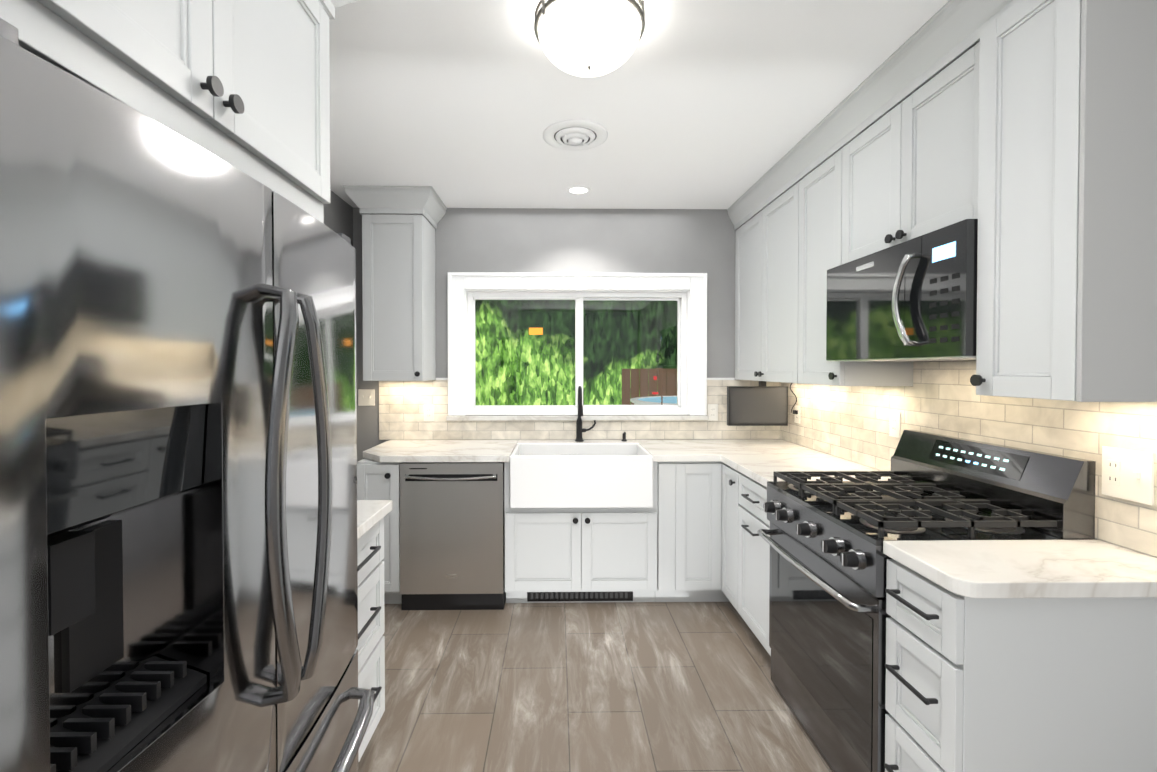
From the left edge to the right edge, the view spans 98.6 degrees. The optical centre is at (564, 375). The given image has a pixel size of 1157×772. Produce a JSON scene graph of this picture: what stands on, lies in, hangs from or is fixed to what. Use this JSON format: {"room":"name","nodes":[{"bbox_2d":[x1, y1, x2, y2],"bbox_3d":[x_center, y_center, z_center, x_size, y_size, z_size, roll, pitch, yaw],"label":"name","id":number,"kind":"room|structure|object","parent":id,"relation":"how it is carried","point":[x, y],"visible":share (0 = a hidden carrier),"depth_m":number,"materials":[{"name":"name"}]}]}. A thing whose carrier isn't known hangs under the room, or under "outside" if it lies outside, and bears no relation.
{"room":"kitchen","nodes":[
{"label":"kitchen","id":0,"kind":"room"},
{"bbox_2d":[323,190,352,245],"bbox_3d":[-1.503,0.138,0.392,0.120,2.550,6.230,0,1,-1],"label":"wall","id":1,"kind":"structure","parent":0,"point":[338,213],"depth_m":3.26,"materials":[{"name":"grey paint"}]},
{"bbox_2d":[0,0,329,223],"bbox_3d":[-1.036,-0.704,0.913,0.825,0.580,0.950,0,1,-1],"label":"upper cabinet","id":2,"kind":"object","parent":1,"relation":"attached to","point":[243,86],"visible":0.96,"depth_m":0.94,"materials":[{"name":"grey paint"}]},
{"bbox_2d":[353,208,762,461],"bbox_3d":[0.029,0.096,3.610,3.280,2.550,0.160,0,1,-1],"label":"wall","id":3,"kind":"structure","parent":0,"point":[529,240],"depth_m":3.52,"materials":[{"name":"grey paint"}]},
{"bbox_2d":[358,389,374,405],"bbox_3d":[-1.399,0.157,3.501,0.116,0.116,0.016,0,1,-1],"label":"switch plate","id":4,"kind":"object","parent":3,"relation":"attached to","point":[366,397],"visible":1,"depth_m":3.50,"materials":[{"name":"white plastic"}]},
{"bbox_2d":[362,214,435,380],"bbox_3d":[-1.101,-0.496,3.321,0.383,1.060,0.365,0,1,-1],"label":"upper cabinet","id":5,"kind":"object","parent":3,"relation":"attached to","point":[399,297],"visible":1,"depth_m":3.17,"materials":[{"name":"grey paint"}]},
{"bbox_2d":[343,186,446,228],"bbox_3d":[-1.101,-1.101,3.286,0.547,0.147,0.420,0,1,-1],"label":"crown molding","id":6,"kind":"structure","parent":5,"relation":"attached to","point":[428,203],"depth_m":3.12,"materials":[{"name":"grey paint"}]},
{"bbox_2d":[446,272,708,420],"bbox_3d":[0.090,-0.203,3.567,1.840,1.036,0.180,0,1,-1],"label":"window","id":7,"kind":"structure","parent":3,"relation":"in","point":[687,292],"depth_m":3.52,"materials":[{"name":"white"}]},
{"bbox_2d":[379,378,780,439],"bbox_3d":[0.115,0.236,3.525,2.848,0.438,0.014,0,1,-1],"label":"backsplash","id":8,"kind":"structure","parent":3,"relation":"attached to","point":[401,410],"depth_m":3.52,"materials":[{"name":"tile"}]},
{"bbox_2d":[424,404,433,420],"bbox_3d":[-0.958,0.264,3.502,0.072,0.116,0.008,0,1,-1],"label":"outlet","id":9,"kind":"object","parent":8,"relation":"attached to","point":[428,412],"visible":1,"depth_m":3.50,"materials":[{"name":"white plastic"}]},
{"bbox_2d":[708,404,717,420],"bbox_3d":[1.051,0.264,3.532,0.072,0.116,0.008,0,1,-1],"label":"outlet","id":10,"kind":"object","parent":8,"relation":"attached to","point":[713,412],"visible":1,"depth_m":3.53,"materials":[{"name":"white plastic"}]},
{"bbox_2d":[359,601,833,771],"bbox_3d":[0.076,1.442,0.518,3.280,0.060,6.400,0,1,-1],"label":"floor","id":11,"kind":"structure","parent":0,"point":[615,687],"depth_m":2.16,"materials":[{"name":"wood"}]},
{"bbox_2d":[0,18,374,771],"bbox_3d":[-0.947,0.511,0.927,0.957,1.790,0.912,0,1,-1],"label":"fridge","id":12,"kind":"object","parent":11,"relation":"on","point":[178,492],"visible":1,"depth_m":0.72,"materials":[{"name":"black"}]},
{"bbox_2d":[356,517,384,760],"bbox_3d":[-1.053,0.960,1.651,0.813,0.874,0.468,0,1,-1],"label":"base cabinet","id":13,"kind":"object","parent":11,"relation":"on","point":[371,619],"visible":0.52,"depth_m":1.76,"materials":[{"name":"grey paint"}]},
{"bbox_2d":[357,500,392,539],"bbox_3d":[-1.057,0.501,1.655,0.803,0.039,0.492,0,1,-1],"label":"countertop","id":14,"kind":"structure","parent":13,"relation":"on","point":[369,512],"depth_m":1.76,"materials":[{"name":"stone"}]},
{"bbox_2d":[357,458,401,603],"bbox_3d":[-1.094,0.939,3.195,0.251,0.874,0.655,0,1,-1],"label":"base cabinet","id":15,"kind":"object","parent":11,"relation":"on","point":[377,480],"visible":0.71,"depth_m":2.90,"materials":[{"name":"grey paint"}]},
{"bbox_2d":[400,462,505,609],"bbox_3d":[-0.664,0.942,3.181,0.598,0.868,0.657,0,1,-1],"label":"dishwasher","id":16,"kind":"object","parent":11,"relation":"on","point":[451,535],"visible":0.98,"depth_m":2.89,"materials":[{"name":"grey metal"}]},
{"bbox_2d":[504,462,657,602],"bbox_3d":[0.091,0.939,3.213,0.904,0.874,0.655,0,1,-1],"label":"base cabinet","id":17,"kind":"object","parent":11,"relation":"on","point":[572,555],"visible":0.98,"depth_m":2.92,"materials":[{"name":"grey paint"}]},
{"bbox_2d":[655,462,729,601],"bbox_3d":[1.049,0.939,3.241,1.008,0.874,0.628,0,1,-1],"label":"base cabinet","id":18,"kind":"object","parent":11,"relation":"on","point":[689,550],"visible":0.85,"depth_m":2.92,"materials":[{"name":"grey paint"}]},
{"bbox_2d":[363,439,816,462],"bbox_3d":[0.160,0.481,3.201,2.788,0.039,0.668,0,1,-1],"label":"countertop","id":19,"kind":"structure","parent":18,"relation":"on","point":[391,451],"depth_m":3.18,"materials":[{"name":"stone"}]},
{"bbox_2d":[510,443,652,507],"bbox_3d":[0.092,0.611,3.110,0.829,0.303,0.507,0,1,-1],"label":"sink","id":20,"kind":"object","parent":19,"relation":"in","point":[581,475],"visible":1,"depth_m":2.86,"materials":[{"name":"white ceramic"}]},
{"bbox_2d":[575,386,595,441],"bbox_3d":[0.144,0.265,3.370,0.146,0.386,0.219,0,1,-1],"label":"faucet","id":21,"kind":"object","parent":19,"relation":"on","point":[579,431],"visible":1,"depth_m":3.43,"materials":[{"name":"black metal"}]},
{"bbox_2d":[621,432,626,440],"bbox_3d":[0.412,0.423,3.440,0.040,0.068,0.070,0,1,-1],"label":"soap dispenser","id":22,"kind":"object","parent":19,"relation":"on","point":[624,436],"visible":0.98,"depth_m":3.44,"materials":[{"name":"black metal"}]},
{"bbox_2d":[649,451,890,486],"bbox_3d":[1.035,0.486,2.794,1.050,0.039,1.132,0,1,-1],"label":"countertop","id":23,"kind":"structure","parent":18,"relation":"on","point":[760,466],"depth_m":2.73,"materials":[{"name":"stone"}]},
{"bbox_2d":[721,464,741,611],"bbox_3d":[1.227,0.945,2.794,0.665,0.874,0.267,0,1,-1],"label":"base cabinet","id":24,"kind":"object","parent":11,"relation":"on","point":[730,505],"visible":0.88,"depth_m":2.80,"materials":[{"name":"grey paint"}]},
{"bbox_2d":[738,474,770,655],"bbox_3d":[1.229,0.949,2.448,0.673,0.874,0.420,0,1,-1],"label":"base cabinet","id":25,"kind":"object","parent":11,"relation":"on","point":[753,573],"visible":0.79,"depth_m":2.46,"materials":[{"name":"grey paint"}]},
{"bbox_2d":[757,430,1095,771],"bbox_3d":[1.200,0.814,1.851,0.723,1.130,0.762,0,1,-1],"label":"range","id":26,"kind":"object","parent":11,"relation":"on","point":[828,614],"visible":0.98,"depth_m":1.70,"materials":[{"name":"black metal"}]},
{"bbox_2d":[884,559,1156,771],"bbox_3d":[1.245,0.964,1.339,0.673,0.874,0.259,0,1,-1],"label":"base cabinet","id":27,"kind":"object","parent":11,"relation":"on","point":[1022,685],"visible":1,"depth_m":1.21,"materials":[{"name":"grey paint"}]},
{"bbox_2d":[883,540,1156,598],"bbox_3d":[1.258,0.505,1.319,0.648,0.039,0.290,0,1,-1],"label":"countertop","id":28,"kind":"structure","parent":27,"relation":"on","point":[983,569],"depth_m":1.26,"materials":[{"name":"stone"}]},
{"bbox_2d":[329,0,979,208],"bbox_3d":[0.076,-1.163,0.484,3.280,0.050,6.400,0,1,-1],"label":"ceiling","id":29,"kind":"structure","parent":0,"point":[707,104],"depth_m":2.07,"materials":[{"name":"white paint"}]},
{"bbox_2d":[543,119,607,150],"bbox_3d":[0.050,-1.146,2.414,0.316,0.034,0.316,0,1,-1],"label":"ceiling vent","id":30,"kind":"object","parent":29,"relation":"in","point":[575,135],"visible":1,"depth_m":2.38,"materials":[{"name":"white metal"}]},
{"bbox_2d":[566,185,590,194],"bbox_3d":[0.085,-1.169,3.143,0.156,0.008,0.156,0,1,-1],"label":"recessed light","id":31,"kind":"object","parent":29,"relation":"in","point":[578,190],"visible":1,"depth_m":3.14,"materials":[{"name":"white"}]},
{"bbox_2d":[534,0,644,76],"bbox_3d":[0.077,-1.057,1.567,0.349,0.190,0.353,0,1,-1],"label":"flush ceiling light","id":32,"kind":"object","parent":29,"relation":"attached to","point":[587,38],"visible":1,"depth_m":1.48,"materials":[{"name":"white glass"}]},
{"bbox_2d":[915,360,1098,539],"bbox_3d":[1.657,0.138,0.440,0.120,2.550,6.230,0,1,-1],"label":"wall","id":33,"kind":"structure","parent":0,"point":[975,360],"depth_m":1.96,"materials":[{"name":"grey paint"}]},
{"bbox_2d":[735,182,800,383],"bbox_3d":[1.373,-0.492,3.077,0.365,1.060,0.926,0,1,-1],"label":"upper cabinet","id":34,"kind":"object","parent":33,"relation":"attached to","point":[766,286],"visible":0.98,"depth_m":2.99,"materials":[{"name":"grey paint"}]},
{"bbox_2d":[727,381,787,425],"bbox_3d":[1.281,0.185,3.332,0.395,0.299,0.076,0,1,-1],"label":"tv monitor","id":35,"kind":"object","parent":34,"relation":"attached to","point":[762,404],"visible":0.96,"depth_m":3.29,"materials":[{"name":"black"}]},
{"bbox_2d":[727,0,1017,229],"bbox_3d":[1.368,-1.088,2.312,0.398,0.147,2.442,0,1,-1],"label":"crown molding","id":36,"kind":"structure","parent":34,"relation":"attached to","point":[947,33],"depth_m":1.89,"materials":[{"name":"grey paint"}]},
{"bbox_2d":[798,149,914,385],"bbox_3d":[1.383,-0.484,2.415,0.365,1.060,0.393,0,1,-1],"label":"upper cabinet","id":37,"kind":"object","parent":33,"relation":"attached to","point":[820,220],"visible":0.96,"depth_m":2.40,"materials":[{"name":"grey paint"}]},
{"bbox_2d":[842,42,979,263],"bbox_3d":[1.391,-0.736,1.833,0.365,0.540,0.760,0,1,-1],"label":"upper cabinet","id":38,"kind":"object","parent":33,"relation":"attached to","point":[910,167],"visible":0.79,"depth_m":1.76,"materials":[{"name":"grey paint"}]},
{"bbox_2d":[826,219,977,361],"bbox_3d":[1.350,-0.260,1.839,0.446,0.407,0.758,0,1,-1],"label":"over-the-range microwave","id":39,"kind":"object","parent":38,"relation":"attached to","point":[914,299],"visible":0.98,"depth_m":1.68,"materials":[{"name":"black"}]},
{"bbox_2d":[781,361,1156,556],"bbox_3d":[1.562,0.205,2.362,0.010,0.532,2.360,0,1,-1],"label":"backsplash","id":40,"kind":"structure","parent":33,"relation":"attached to","point":[850,423],"depth_m":1.90,"materials":[{"name":"tile"}]},
{"bbox_2d":[794,405,800,423],"bbox_3d":[1.538,0.259,3.290,0.008,0.116,0.072,0,1,-1],"label":"electrical outlet","id":41,"kind":"object","parent":40,"relation":"attached to","point":[797,418],"visible":0.85,"depth_m":3.27,"materials":[{"name":"white plastic"}]},
{"bbox_2d":[790,383,797,413],"bbox_3d":[1.524,0.147,3.308,0.030,0.219,0.066,0,1,-1],"label":"cord","id":42,"kind":"object","parent":41,"relation":"attached to","point":[795,411],"visible":0.98,"depth_m":3.29,"materials":[{"name":"black plastic"}]},
{"bbox_2d":[889,412,900,437],"bbox_3d":[1.552,0.232,2.340,0.008,0.116,0.072,0,1,-1],"label":"outlet","id":43,"kind":"object","parent":40,"relation":"attached to","point":[894,424],"visible":0.98,"depth_m":2.33,"materials":[{"name":"white plastic"}]},
{"bbox_2d":[1102,446,1153,504],"bbox_3d":[1.563,0.277,1.387,0.016,0.140,0.122,0,1,-1],"label":"electrical outlet","id":44,"kind":"object","parent":40,"relation":"attached to","point":[1127,474],"visible":1,"depth_m":1.38,"materials":[{"name":"white plastic"}]},
{"bbox_2d":[970,0,1156,401],"bbox_3d":[1.380,-0.469,1.307,0.403,1.060,0.295,0,1,-1],"label":"upper cabinet","id":45,"kind":"object","parent":33,"relation":"attached to","point":[1067,245],"visible":1,"depth_m":1.19,"materials":[{"name":"grey paint"}]},
{"label":"outside","id":46,"kind":"structure","parent":0,"visible":0},
{"bbox_2d":[475,300,676,404],"bbox_3d":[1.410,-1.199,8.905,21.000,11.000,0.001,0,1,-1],"label":"trees","id":47,"kind":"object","parent":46,"point":[516,322],"depth_m":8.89,"materials":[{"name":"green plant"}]},
{"bbox_3d":[-1.031,-0.687,-0.346,0.798,0.580,1.562,0,1,-1],"label":"upper cabinet","id":48,"kind":"object","parent":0,"visible":0},
{"bbox_2d":[318,0,356,18],"bbox_3d":[-0.597,-1.060,0.174,0.081,0.147,2.597,0,1,-1],"label":"crown molding","id":49,"kind":"structure","parent":48,"relation":"attached to","point":[328,6],"depth_m":1.33,"materials":[{"name":"grey paint"}]},
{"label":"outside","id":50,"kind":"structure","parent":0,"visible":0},
{"bbox_2d":[622,369,676,404],"bbox_3d":[2.126,0.742,8.856,2.230,1.720,0.030,0,1,-1],"label":"fence","id":51,"kind":"object","parent":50,"point":[634,381],"depth_m":8.82,"materials":[{"name":"brown wood"}]},
{"bbox_2d":[630,396,676,404],"bbox_3d":[2.134,0.992,7.345,2.320,1.260,2.320,0,1,-1],"label":"pool","id":52,"kind":"object","parent":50,"point":[647,401],"depth_m":7.32,"materials":[{"name":"blue liquid"}]},
{"bbox_2d":[652,368,662,404],"bbox_3d":[1.100,0.777,5.926,0.126,1.726,0.076,0,1,-1],"label":"pool ladder","id":53,"kind":"object","parent":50,"point":[655,379],"depth_m":5.91,"materials":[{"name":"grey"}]}
]}

